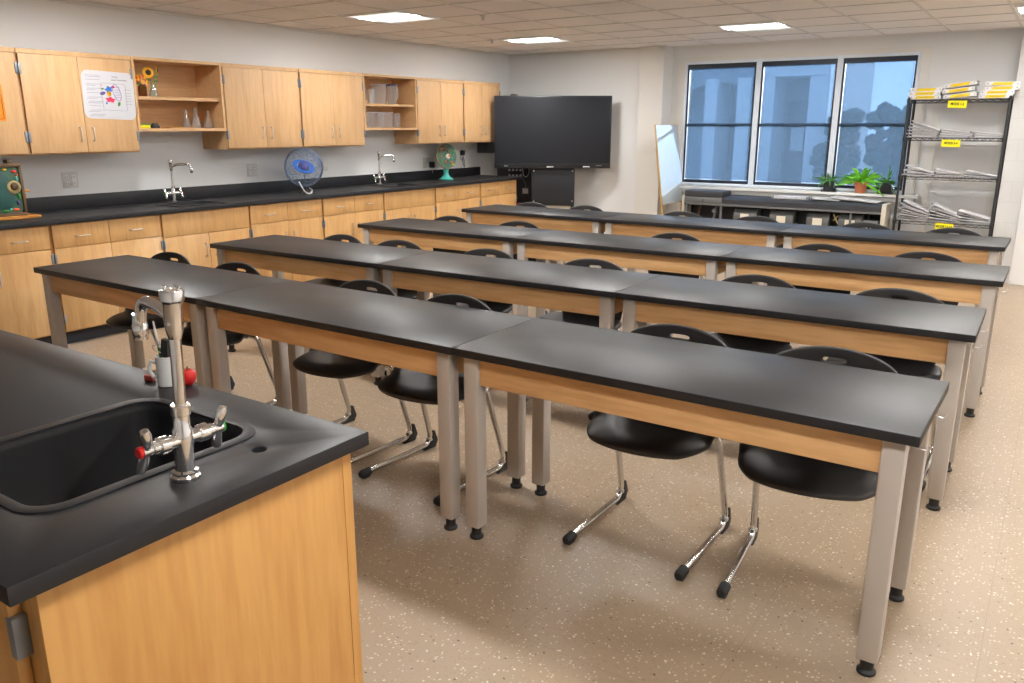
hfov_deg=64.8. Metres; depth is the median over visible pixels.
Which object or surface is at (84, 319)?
base cabinet
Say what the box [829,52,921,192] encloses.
window
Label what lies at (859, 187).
pot
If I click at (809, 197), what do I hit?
paper tray
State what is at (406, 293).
chair
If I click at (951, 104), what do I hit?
sign
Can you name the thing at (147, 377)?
eraser
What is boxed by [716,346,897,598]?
chair
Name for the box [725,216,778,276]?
chair
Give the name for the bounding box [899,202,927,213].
booklet
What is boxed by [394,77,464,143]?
upper cabinet
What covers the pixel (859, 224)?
chair
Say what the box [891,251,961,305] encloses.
chair
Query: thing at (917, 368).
chair
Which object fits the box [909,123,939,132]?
booklet
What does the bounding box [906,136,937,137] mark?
booklet
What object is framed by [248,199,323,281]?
base cabinet
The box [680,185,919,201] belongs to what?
window sill
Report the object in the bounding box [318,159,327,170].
wall outlet
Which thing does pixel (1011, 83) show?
ring binder
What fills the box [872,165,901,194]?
potted plant
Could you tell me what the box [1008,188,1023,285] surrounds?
wall
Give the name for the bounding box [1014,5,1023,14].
recessed light
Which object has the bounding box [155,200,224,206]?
sink
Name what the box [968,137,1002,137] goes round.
booklet
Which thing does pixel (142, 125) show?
sponge
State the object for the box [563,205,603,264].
chair
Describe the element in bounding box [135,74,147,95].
flower vase
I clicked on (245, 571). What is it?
island
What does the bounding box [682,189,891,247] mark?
counter
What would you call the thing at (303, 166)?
model
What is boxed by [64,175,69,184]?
receptacle
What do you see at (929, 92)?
ring binder
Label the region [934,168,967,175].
booklet
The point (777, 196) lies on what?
paper stack
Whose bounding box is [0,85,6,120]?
notice
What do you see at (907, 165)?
booklet
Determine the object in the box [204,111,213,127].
flask
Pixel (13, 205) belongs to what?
model
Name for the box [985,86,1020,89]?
ring binder
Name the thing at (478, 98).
upper cabinet
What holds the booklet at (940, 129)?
on the booklet at (941, 131)
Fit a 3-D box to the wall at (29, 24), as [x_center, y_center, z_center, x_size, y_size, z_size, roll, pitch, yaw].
[-3.400,-1.398,6.417,0.150,2.450,12.620,10,18,33]
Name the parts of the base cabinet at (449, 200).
drawer, door, drawer, door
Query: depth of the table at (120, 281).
4.29 m
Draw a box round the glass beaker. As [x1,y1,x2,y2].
[367,89,377,103]
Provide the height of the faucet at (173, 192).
0.354 m
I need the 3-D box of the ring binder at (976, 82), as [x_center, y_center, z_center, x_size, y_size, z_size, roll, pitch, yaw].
[4.434,-2.527,7.954,0.287,0.070,0.262,10,18,34]
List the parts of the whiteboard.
leg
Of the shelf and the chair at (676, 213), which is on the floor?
the chair at (676, 213)
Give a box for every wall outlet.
[61,172,78,187]
[246,163,257,176]
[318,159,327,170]
[423,158,429,167]
[460,151,465,160]
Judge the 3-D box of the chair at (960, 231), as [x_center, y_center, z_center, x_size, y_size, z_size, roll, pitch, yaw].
[3.175,-0.419,5.957,0.506,0.796,0.507,10,18,33]
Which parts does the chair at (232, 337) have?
seat, backrest, leg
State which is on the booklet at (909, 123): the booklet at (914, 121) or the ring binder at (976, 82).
the booklet at (914, 121)
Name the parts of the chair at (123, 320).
seat, leg, backrest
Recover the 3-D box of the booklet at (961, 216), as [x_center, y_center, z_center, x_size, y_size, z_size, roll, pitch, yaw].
[4.652,-1.240,8.129,0.290,0.047,0.214,9,18,31]
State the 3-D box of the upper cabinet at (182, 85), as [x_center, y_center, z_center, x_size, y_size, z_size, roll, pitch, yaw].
[-2.833,-2.023,6.660,0.349,0.558,0.815,10,18,33]
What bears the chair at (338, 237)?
on the floor
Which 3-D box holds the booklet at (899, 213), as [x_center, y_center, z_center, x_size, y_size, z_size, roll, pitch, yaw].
[4.192,-1.316,8.418,0.291,0.043,0.214,9,18,32]
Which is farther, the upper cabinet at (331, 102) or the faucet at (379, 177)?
the faucet at (379, 177)
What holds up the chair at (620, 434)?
on the floor
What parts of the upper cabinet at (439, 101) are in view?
door, rail, door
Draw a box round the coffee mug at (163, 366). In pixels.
[147,354,171,386]
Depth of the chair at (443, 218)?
6.85 m
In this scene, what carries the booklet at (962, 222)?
on the wire shelving rack at (1010, 99)
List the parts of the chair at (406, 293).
backrest, seat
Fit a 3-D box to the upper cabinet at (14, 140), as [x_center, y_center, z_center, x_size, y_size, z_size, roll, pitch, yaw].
[-3.749,-1.587,5.332,0.380,0.714,0.837,10,18,33]
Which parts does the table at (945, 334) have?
leg, leg, leg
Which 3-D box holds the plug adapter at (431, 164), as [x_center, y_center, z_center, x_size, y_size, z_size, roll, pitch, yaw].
[-0.969,-2.110,9.787,0.040,0.136,0.060,10,18,33]
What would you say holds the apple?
on the island
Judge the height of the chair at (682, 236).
0.796 m
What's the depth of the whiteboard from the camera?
9.68 m
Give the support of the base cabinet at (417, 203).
on the floor
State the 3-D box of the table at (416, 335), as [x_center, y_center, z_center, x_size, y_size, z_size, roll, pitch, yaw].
[-0.673,0.220,3.639,1.532,0.760,0.566,10,18,33]
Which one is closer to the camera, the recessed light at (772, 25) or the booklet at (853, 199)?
the recessed light at (772, 25)
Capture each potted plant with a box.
[815,173,838,191]
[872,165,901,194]
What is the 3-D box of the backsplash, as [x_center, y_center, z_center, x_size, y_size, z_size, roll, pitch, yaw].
[-2.616,-1.402,7.467,0.020,0.105,7.880,10,18,33]
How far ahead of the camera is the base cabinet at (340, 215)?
7.92 m
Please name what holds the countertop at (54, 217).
on the base cabinet at (303, 218)
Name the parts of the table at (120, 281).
leg, leg, leg, leg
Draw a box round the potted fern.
[835,167,883,195]
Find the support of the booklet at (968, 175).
on the wire shelving rack at (1010, 99)
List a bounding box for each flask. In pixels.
[183,110,190,126]
[191,108,201,127]
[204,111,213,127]
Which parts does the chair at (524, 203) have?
backrest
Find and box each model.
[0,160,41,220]
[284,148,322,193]
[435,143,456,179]
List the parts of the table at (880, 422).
leg, leg, leg, leg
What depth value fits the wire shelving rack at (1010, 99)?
8.09 m
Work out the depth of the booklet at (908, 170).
8.25 m
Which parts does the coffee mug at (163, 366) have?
handle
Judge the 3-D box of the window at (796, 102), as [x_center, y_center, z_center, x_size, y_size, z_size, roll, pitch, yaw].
[3.235,-2.486,9.239,0.890,1.445,0.100,10,18,33]
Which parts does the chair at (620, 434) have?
leg, seat, backrest, leg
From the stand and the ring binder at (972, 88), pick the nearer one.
the ring binder at (972, 88)
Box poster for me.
[81,70,135,119]
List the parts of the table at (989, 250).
leg, leg, leg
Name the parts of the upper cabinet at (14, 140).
rail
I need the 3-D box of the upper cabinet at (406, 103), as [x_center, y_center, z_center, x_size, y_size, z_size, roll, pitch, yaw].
[-1.428,-2.565,8.688,0.349,0.558,0.831,10,18,33]
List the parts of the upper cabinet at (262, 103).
door, rail, door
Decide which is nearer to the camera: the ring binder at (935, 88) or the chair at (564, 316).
the chair at (564, 316)
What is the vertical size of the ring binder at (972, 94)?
0.060 m
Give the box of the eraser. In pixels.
[144,374,155,381]
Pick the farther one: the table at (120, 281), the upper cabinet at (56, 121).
the upper cabinet at (56, 121)
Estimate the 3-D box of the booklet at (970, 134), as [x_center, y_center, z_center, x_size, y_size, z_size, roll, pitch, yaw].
[4.657,-2.022,7.917,0.292,0.026,0.214,10,18,32]
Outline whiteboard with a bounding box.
[654,124,682,214]
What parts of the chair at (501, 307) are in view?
seat, backrest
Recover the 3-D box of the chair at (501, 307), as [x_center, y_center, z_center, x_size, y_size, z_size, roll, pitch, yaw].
[-0.254,-0.149,4.946,0.506,0.796,0.507,10,18,33]
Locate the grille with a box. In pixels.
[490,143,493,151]
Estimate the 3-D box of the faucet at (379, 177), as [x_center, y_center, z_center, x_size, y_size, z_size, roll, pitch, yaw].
[-1.407,-1.890,8.812,0.250,0.354,0.118,-7,17,-25]
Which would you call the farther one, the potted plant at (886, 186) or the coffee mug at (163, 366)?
the potted plant at (886, 186)
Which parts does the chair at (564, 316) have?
seat, backrest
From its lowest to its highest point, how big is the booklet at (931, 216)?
0.035 m
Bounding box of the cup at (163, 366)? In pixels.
[155,354,171,386]
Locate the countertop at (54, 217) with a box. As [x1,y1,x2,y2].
[0,175,522,229]
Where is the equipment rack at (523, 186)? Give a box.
[497,168,531,206]
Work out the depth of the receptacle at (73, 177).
6.28 m
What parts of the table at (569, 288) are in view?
leg, leg, leg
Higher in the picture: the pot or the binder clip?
the pot
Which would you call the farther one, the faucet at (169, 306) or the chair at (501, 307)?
the chair at (501, 307)
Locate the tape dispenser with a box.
[150,123,159,127]
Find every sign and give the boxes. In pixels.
[934,223,953,228]
[941,139,960,146]
[947,101,966,107]
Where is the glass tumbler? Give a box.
[391,113,400,126]
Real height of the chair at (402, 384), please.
0.796 m
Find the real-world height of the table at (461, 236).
0.760 m
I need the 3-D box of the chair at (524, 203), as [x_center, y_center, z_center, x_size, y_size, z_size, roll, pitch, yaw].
[0.086,-0.962,7.987,0.506,0.796,0.507,9,18,31]
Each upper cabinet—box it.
[0,47,28,155]
[14,48,139,154]
[129,56,226,131]
[202,63,302,149]
[298,69,365,146]
[362,73,417,129]
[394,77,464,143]
[463,81,499,142]
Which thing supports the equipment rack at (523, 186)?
on the floor
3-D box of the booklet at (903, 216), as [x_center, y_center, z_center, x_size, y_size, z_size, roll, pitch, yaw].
[4.205,-1.299,8.429,0.292,0.028,0.214,10,18,33]
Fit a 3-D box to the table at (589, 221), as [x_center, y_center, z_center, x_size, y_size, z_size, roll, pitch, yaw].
[0.304,-0.856,7.661,1.528,0.760,0.566,10,18,33]
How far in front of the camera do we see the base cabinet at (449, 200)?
9.28 m
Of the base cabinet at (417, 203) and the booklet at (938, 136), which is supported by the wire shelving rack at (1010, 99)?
the booklet at (938, 136)
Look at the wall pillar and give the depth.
9.88 m
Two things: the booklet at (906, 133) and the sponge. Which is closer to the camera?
the sponge
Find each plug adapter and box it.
[429,162,434,172]
[460,144,473,166]
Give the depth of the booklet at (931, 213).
8.21 m
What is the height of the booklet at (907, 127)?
0.072 m
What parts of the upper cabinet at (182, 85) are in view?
shelf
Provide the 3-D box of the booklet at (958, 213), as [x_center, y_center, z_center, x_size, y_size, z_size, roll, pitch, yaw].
[4.650,-1.262,8.129,0.288,0.064,0.214,10,18,33]
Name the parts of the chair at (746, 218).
backrest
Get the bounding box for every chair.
[106,252,196,383]
[182,262,275,405]
[287,234,361,347]
[293,279,417,463]
[358,294,506,505]
[378,240,421,375]
[432,216,467,293]
[456,248,512,389]
[500,221,546,313]
[516,202,549,262]
[526,258,623,419]
[562,324,730,580]
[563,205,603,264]
[648,233,699,278]
[664,211,702,278]
[709,274,795,354]
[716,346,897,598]
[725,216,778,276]
[792,244,853,293]
[827,288,943,491]
[841,222,889,229]
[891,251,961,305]
[927,228,981,307]
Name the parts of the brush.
handle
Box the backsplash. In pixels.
[26,167,479,212]
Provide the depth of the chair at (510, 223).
6.46 m
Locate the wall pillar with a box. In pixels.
[634,45,673,214]
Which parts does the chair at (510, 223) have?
backrest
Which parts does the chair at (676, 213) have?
backrest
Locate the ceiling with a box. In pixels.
[79,0,1023,54]
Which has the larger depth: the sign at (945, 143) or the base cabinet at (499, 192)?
the base cabinet at (499, 192)
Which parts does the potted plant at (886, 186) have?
pot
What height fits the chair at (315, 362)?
0.796 m
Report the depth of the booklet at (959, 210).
8.07 m
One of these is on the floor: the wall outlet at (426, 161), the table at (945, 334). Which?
the table at (945, 334)
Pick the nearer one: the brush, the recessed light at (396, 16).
the brush
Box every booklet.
[811,197,840,201]
[829,196,855,201]
[849,198,881,203]
[897,217,926,220]
[898,207,927,216]
[898,212,928,218]
[898,215,929,219]
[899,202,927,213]
[899,210,930,217]
[901,173,932,176]
[901,205,929,215]
[902,199,930,212]
[903,169,932,174]
[904,164,935,173]
[906,133,939,135]
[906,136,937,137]
[907,127,939,133]
[907,130,938,134]
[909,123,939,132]
[911,120,942,131]
[927,219,956,222]
[928,215,959,221]
[929,209,958,218]
[929,212,957,219]
[932,202,960,215]
[932,206,960,218]
[933,174,966,176]
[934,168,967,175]
[938,136,967,137]
[939,134,974,136]
[940,129,974,133]
[940,131,969,134]
[957,209,989,219]
[957,212,990,220]
[957,221,988,224]
[958,215,990,222]
[958,218,989,223]
[964,169,996,176]
[966,174,996,177]
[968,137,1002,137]
[970,131,1003,134]
[970,134,1002,136]
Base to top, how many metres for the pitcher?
0.212 m
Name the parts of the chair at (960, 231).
backrest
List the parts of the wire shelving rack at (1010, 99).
post, post, wire shelf, wire shelf, wire shelf, wire shelf, post, post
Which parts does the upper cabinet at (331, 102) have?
door, rail, door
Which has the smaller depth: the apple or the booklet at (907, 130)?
the apple
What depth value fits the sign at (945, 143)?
7.97 m
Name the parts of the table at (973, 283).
leg, leg, leg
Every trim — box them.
[51,0,639,56]
[674,46,932,193]
[918,106,1006,235]
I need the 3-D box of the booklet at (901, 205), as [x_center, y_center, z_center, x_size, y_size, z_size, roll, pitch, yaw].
[4.203,-1.370,8.393,0.282,0.090,0.214,10,18,32]
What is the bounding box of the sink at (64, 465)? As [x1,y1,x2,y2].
[0,398,255,513]
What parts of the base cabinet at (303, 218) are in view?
drawer, door, drawer, door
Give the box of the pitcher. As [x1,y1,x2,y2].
[386,84,397,103]
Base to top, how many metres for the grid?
0.004 m
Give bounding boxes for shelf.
[535,205,569,208]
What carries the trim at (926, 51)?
attached to the wall at (984, 56)
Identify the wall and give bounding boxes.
[0,0,509,197]
[510,28,1023,234]
[992,35,1023,281]
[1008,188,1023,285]
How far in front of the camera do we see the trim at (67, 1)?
7.85 m
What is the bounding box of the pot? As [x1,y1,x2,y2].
[854,182,867,192]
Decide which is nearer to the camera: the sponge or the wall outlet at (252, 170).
the sponge
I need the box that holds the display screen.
[494,94,611,167]
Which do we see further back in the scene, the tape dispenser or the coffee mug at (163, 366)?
the tape dispenser
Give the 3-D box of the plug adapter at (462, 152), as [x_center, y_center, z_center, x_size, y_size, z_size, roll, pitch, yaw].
[-0.555,-2.388,10.329,0.044,0.301,0.271,13,19,39]
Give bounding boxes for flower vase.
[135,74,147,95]
[142,65,158,96]
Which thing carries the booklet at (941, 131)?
on the booklet at (939, 134)
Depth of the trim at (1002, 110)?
8.31 m
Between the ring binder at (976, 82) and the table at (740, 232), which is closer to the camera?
the table at (740, 232)
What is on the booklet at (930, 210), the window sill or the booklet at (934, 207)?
the booklet at (934, 207)
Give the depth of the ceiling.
7.16 m
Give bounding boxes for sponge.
[141,124,150,127]
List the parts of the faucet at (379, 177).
spout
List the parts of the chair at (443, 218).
backrest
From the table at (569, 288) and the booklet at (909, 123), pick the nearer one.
the table at (569, 288)
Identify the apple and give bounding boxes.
[184,366,195,385]
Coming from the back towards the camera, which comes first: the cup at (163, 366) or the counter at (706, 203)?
the counter at (706, 203)
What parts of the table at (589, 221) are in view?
leg, leg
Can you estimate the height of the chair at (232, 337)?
0.796 m
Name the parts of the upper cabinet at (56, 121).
door, rail, door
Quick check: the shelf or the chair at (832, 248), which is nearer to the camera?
the chair at (832, 248)
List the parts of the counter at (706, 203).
panel, access panel, post, rail, panel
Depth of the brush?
1.98 m
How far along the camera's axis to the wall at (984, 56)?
8.87 m
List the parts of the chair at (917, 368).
seat, backrest, leg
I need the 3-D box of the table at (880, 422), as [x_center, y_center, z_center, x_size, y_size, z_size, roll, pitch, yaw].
[0.584,0.442,2.807,1.555,0.760,0.566,10,18,33]
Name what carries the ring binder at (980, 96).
on the wire shelving rack at (1010, 99)
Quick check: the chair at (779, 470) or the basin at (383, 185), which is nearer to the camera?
the chair at (779, 470)
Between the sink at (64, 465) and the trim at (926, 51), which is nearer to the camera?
the sink at (64, 465)
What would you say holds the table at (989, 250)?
on the floor
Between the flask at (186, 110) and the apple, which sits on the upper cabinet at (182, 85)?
the flask at (186, 110)
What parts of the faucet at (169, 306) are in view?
lever handle, spout, lever handle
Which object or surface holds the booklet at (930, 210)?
on the booklet at (931, 213)
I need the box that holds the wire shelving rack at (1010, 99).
[892,96,1013,236]
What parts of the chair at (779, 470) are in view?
leg, seat, backrest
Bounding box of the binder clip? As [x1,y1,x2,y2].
[152,338,169,357]
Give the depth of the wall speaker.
10.42 m
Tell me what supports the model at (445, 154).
on the countertop at (54, 217)
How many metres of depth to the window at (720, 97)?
9.70 m
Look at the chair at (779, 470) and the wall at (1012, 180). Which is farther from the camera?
the wall at (1012, 180)
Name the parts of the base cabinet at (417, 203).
door, door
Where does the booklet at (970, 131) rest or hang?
on the booklet at (970, 134)
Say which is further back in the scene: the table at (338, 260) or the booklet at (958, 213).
the booklet at (958, 213)
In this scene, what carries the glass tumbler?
on the upper cabinet at (406, 103)
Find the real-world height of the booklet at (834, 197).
0.037 m
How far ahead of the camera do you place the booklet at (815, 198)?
8.85 m
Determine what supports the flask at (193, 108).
on the upper cabinet at (182, 85)
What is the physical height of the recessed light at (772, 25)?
0.013 m
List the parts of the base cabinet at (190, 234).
door, door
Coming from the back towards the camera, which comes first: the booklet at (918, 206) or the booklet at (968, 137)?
the booklet at (918, 206)
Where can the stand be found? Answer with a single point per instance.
(551, 187)
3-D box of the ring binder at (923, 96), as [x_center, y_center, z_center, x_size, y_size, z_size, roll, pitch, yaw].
[4.181,-2.460,8.147,0.285,0.036,0.262,9,18,31]
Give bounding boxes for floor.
[67,254,1023,682]
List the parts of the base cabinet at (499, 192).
drawer, door, drawer, door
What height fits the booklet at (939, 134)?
0.024 m
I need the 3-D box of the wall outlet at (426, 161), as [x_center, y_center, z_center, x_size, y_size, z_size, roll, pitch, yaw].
[-1.030,-2.154,9.729,0.010,0.120,0.120,10,18,33]
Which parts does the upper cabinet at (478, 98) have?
door, rail, door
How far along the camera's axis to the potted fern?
8.83 m
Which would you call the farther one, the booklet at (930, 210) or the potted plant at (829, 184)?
the potted plant at (829, 184)
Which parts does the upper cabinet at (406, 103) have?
shelf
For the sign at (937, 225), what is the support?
hanging from the wire shelving rack at (1010, 99)
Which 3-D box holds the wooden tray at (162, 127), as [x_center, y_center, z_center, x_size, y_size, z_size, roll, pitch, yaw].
[-2.757,-1.766,6.671,0.100,0.007,0.240,9,17,30]
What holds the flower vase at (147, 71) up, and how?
on the upper cabinet at (182, 85)
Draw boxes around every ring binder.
[909,91,943,95]
[909,95,942,99]
[910,87,943,91]
[942,86,976,94]
[943,92,977,98]
[944,80,979,88]
[978,94,1013,98]
[980,90,1014,93]
[985,81,1020,85]
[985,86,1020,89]
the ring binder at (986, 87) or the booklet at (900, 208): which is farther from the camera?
the booklet at (900, 208)
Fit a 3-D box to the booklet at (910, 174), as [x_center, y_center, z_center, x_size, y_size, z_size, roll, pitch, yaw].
[4.183,-1.716,8.316,0.292,0.014,0.214,12,19,34]
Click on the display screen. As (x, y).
(530, 131)
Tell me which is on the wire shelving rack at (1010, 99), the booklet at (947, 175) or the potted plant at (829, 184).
the booklet at (947, 175)
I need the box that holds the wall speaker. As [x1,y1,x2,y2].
[477,142,493,152]
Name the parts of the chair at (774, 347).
seat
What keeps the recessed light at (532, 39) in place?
in the ceiling
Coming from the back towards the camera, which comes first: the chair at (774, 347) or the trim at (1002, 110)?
the trim at (1002, 110)
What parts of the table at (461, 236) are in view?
leg, leg, leg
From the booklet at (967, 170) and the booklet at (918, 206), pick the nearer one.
the booklet at (967, 170)
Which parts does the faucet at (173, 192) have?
spout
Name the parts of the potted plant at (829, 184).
pot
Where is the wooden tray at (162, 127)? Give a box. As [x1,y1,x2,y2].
[162,127,193,127]
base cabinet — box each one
[0,225,54,343]
[48,215,163,343]
[159,206,250,271]
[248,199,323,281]
[321,193,384,244]
[383,188,435,250]
[434,183,480,221]
[479,180,516,205]
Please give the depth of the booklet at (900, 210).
8.34 m
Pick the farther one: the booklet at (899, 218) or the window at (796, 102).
the window at (796, 102)
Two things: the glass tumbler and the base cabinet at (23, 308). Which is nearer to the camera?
the base cabinet at (23, 308)
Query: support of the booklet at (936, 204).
on the booklet at (934, 207)
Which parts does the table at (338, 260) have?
leg, leg, leg, leg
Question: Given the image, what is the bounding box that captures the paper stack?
[774,195,808,199]
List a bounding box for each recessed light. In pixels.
[344,10,440,23]
[499,35,571,43]
[714,21,794,31]
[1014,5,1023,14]
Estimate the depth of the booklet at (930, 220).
8.24 m
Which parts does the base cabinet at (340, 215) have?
drawer, door, drawer, door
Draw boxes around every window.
[680,59,759,186]
[750,55,840,189]
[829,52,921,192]
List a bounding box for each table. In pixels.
[33,255,291,409]
[196,280,535,530]
[210,235,434,384]
[357,218,550,317]
[375,251,659,375]
[452,318,949,677]
[461,204,627,268]
[512,230,748,332]
[601,213,798,285]
[615,275,987,510]
[720,245,1010,417]
[779,224,1011,265]
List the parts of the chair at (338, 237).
seat, backrest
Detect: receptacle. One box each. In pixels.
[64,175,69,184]
[71,175,76,184]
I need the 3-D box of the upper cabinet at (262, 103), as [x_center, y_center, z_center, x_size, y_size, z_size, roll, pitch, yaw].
[-2.355,-2.125,7.343,0.380,0.714,0.849,10,18,33]
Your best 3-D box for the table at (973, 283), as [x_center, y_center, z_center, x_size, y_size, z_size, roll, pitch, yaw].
[2.061,-0.106,4.855,1.518,0.760,0.566,10,18,32]
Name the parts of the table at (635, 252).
leg, leg, leg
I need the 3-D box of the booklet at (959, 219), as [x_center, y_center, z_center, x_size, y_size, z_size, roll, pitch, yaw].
[4.650,-1.216,8.116,0.292,0.029,0.214,9,17,31]
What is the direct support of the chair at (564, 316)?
on the floor
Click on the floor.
(516, 603)
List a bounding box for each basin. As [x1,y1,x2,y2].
[163,201,215,205]
[377,184,414,186]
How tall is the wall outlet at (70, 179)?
0.120 m
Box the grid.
[133,0,1023,53]
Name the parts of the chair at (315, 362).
seat, leg, backrest, leg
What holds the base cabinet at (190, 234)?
on the floor
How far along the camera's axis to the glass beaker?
8.49 m
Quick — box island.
[0,330,368,682]
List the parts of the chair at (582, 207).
backrest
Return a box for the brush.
[152,321,162,357]
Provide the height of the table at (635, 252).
0.760 m
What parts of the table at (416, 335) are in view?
leg, leg, leg, leg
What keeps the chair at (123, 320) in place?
on the floor
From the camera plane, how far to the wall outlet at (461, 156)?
10.32 m
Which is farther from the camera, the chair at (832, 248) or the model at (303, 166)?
the model at (303, 166)
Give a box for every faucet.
[131,285,227,483]
[163,160,192,201]
[373,152,394,184]
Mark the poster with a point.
(106, 95)
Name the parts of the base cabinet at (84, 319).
drawer, door, drawer, door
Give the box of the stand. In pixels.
[532,168,574,208]
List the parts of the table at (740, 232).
leg, leg, leg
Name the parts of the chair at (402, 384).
leg, seat, backrest, leg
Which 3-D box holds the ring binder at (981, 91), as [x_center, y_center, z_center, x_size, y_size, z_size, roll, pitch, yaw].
[4.696,-2.406,7.804,0.285,0.036,0.262,9,18,31]
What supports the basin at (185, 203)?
in the sink at (196, 202)

